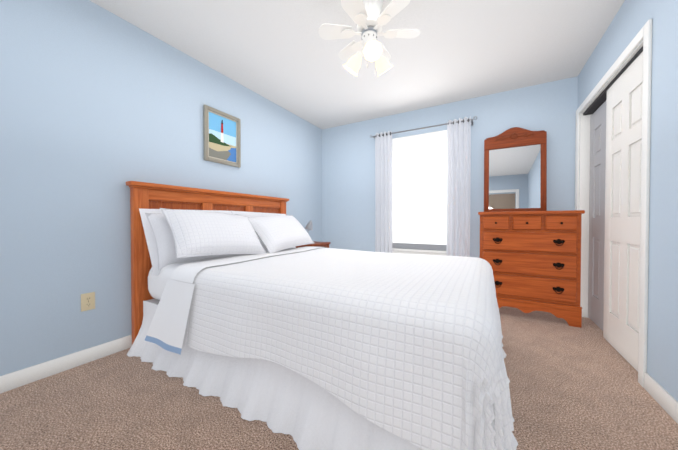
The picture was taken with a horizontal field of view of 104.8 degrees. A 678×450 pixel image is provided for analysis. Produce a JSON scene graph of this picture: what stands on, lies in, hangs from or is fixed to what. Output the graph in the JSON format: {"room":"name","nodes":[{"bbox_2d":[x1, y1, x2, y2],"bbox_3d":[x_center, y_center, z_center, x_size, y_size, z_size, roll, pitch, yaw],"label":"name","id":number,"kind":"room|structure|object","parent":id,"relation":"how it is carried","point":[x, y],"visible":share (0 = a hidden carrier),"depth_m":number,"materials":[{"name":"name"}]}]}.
{"room":"bedroom","nodes":[
{"label":"bedroom","id":0,"kind":"room"},
{"bbox_2d":[0,0,321,375],"bbox_3d":[-1.299,-0.305,2.607,0.160,2.440,4.180,0,1,30],"label":"wall","id":1,"kind":"structure","parent":0,"point":[100,107],"depth_m":1.78,"materials":[{"name":"blue paint"}]},
{"bbox_2d":[0,334,131,393],"bbox_3d":[-1.222,0.868,2.578,0.018,0.095,3.860,0,1,30],"label":"baseboard","id":2,"kind":"structure","parent":1,"relation":"attached to","point":[12,380],"depth_m":1.64,"materials":[{"name":"white wood"}]},
{"bbox_2d":[81,292,94,311],"bbox_3d":[-1.691,0.517,1.759,0.008,0.116,0.072,0,1,30],"label":"electrical outlet","id":3,"kind":"object","parent":1,"relation":"attached to","point":[87,301],"visible":1,"depth_m":1.75,"materials":[{"name":"beige plastic"}]},
{"bbox_2d":[203,105,240,167],"bbox_3d":[-1.169,-0.875,2.634,0.028,0.520,0.410,0,1,30],"label":"picture","id":4,"kind":"object","parent":1,"relation":"attached to","point":[222,136],"visible":1,"depth_m":2.62,"materials":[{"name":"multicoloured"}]},
{"bbox_2d":[0,306,677,449],"bbox_3d":[0.182,0.965,1.123,4.500,0.060,5.800,0,1,30],"label":"floor","id":5,"kind":"structure","parent":0,"point":[574,388],"depth_m":1.33,"materials":[{"name":"carpet"}]},
{"bbox_2d":[296,241,330,247],"bbox_3d":[-0.404,0.570,3.509,0.443,0.667,0.440,0,1,30],"label":"nightstand","id":6,"kind":"object","parent":5,"relation":"on","point":[320,244],"visible":0.19,"depth_m":3.39,"materials":[{"name":"brown wood"}]},
{"bbox_2d":[305,220,312,230],"bbox_3d":[-0.419,0.085,3.526,0.133,0.300,0.130,0,1,30],"label":"lamp","id":7,"kind":"object","parent":6,"relation":"on","point":[309,225],"visible":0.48,"depth_m":3.49,"materials":[{"name":"silver metal"}]},
{"bbox_2d":[126,181,517,449],"bbox_3d":[-0.098,0.334,2.055,2.447,1.313,1.778,0,1,30],"label":"bed","id":8,"kind":"object","parent":5,"relation":"on","point":[245,306],"visible":1,"depth_m":1.26,"materials":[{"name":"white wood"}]},
{"bbox_2d":[478,210,584,327],"bbox_3d":[1.916,0.389,2.704,0.832,1.050,0.472,0,1,30],"label":"dresser","id":9,"kind":"object","parent":5,"relation":"on","point":[532,259],"visible":0.94,"depth_m":2.48,"materials":[{"name":"brown wood"}]},
{"bbox_2d":[484,127,546,211],"bbox_3d":[1.935,-0.611,2.890,0.575,0.941,0.078,0,1,30],"label":"mirror","id":10,"kind":"object","parent":9,"relation":"on","point":[515,168],"visible":0.9,"depth_m":2.87,"materials":[{"name":"brown wood"}]},
{"bbox_2d":[90,0,624,128],"bbox_3d":[0.182,-1.535,1.090,4.500,0.060,5.800,0,1,30],"label":"ceiling","id":11,"kind":"structure","parent":0,"point":[283,54],"depth_m":2.22,"materials":[{"name":"white paint"}]},
{"bbox_2d":[318,0,419,76],"bbox_3d":[0.205,-1.256,1.760,0.618,0.514,0.686,0,1,30],"label":"ceiling fan","id":12,"kind":"object","parent":11,"relation":"hanging from","point":[368,18],"visible":1,"depth_m":1.72,"materials":[{"name":"white plastic"}]},
{"bbox_2d":[322,76,577,257],"bbox_3d":[1.127,-0.317,3.537,3.134,2.440,0.160,0,1,30],"label":"wall","id":13,"kind":"structure","parent":0,"point":[348,185],"depth_m":3.19,"materials":[{"name":"blue paint"}]},
{"bbox_2d":[392,130,446,254],"bbox_3d":[1.099,-0.387,3.532,0.840,1.640,0.195,0,1,30],"label":"window","id":14,"kind":"structure","parent":13,"relation":"in","point":[419,218],"depth_m":3.50,"materials":[{"name":"glass"}]},
{"bbox_2d":[370,116,476,256],"bbox_3d":[1.040,-0.238,3.420,1.356,2.085,0.127,0,1,30],"label":"curtains","id":15,"kind":"object","parent":13,"relation":"attached to","point":[458,178],"visible":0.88,"depth_m":3.19,"materials":[{"name":"white fabric"}]},
{"bbox_2d":[577,0,677,400],"bbox_3d":[1.562,-0.283,0.976,0.160,2.440,4.180,0,1,30],"label":"wall","id":16,"kind":"structure","parent":0,"point":[629,21],"depth_m":1.38,"materials":[{"name":"blue paint"}]},
{"bbox_2d":[575,19,651,387],"bbox_3d":[2.159,-0.120,2.041,0.176,2.085,1.398,0,1,30],"label":"trim","id":17,"kind":"structure","parent":16,"relation":"attached to","point":[582,143],"depth_m":1.63,"materials":[{"name":"white wood"}]},
{"bbox_2d":[588,51,642,370],"bbox_3d":[2.148,-0.082,2.031,0.078,1.985,1.234,0,1,30],"label":"closet doors","id":18,"kind":"structure","parent":16,"relation":"in","point":[614,207],"depth_m":1.90,"materials":[{"name":"white wood"}]},
{"bbox_2d":[644,372,677,423],"bbox_3d":[1.134,0.897,0.420,0.018,0.095,2.445,0,1,30],"label":"baseboard","id":19,"kind":"structure","parent":16,"relation":"attached to","point":[661,395],"depth_m":1.33,"materials":[{"name":"white wood"}]}
]}

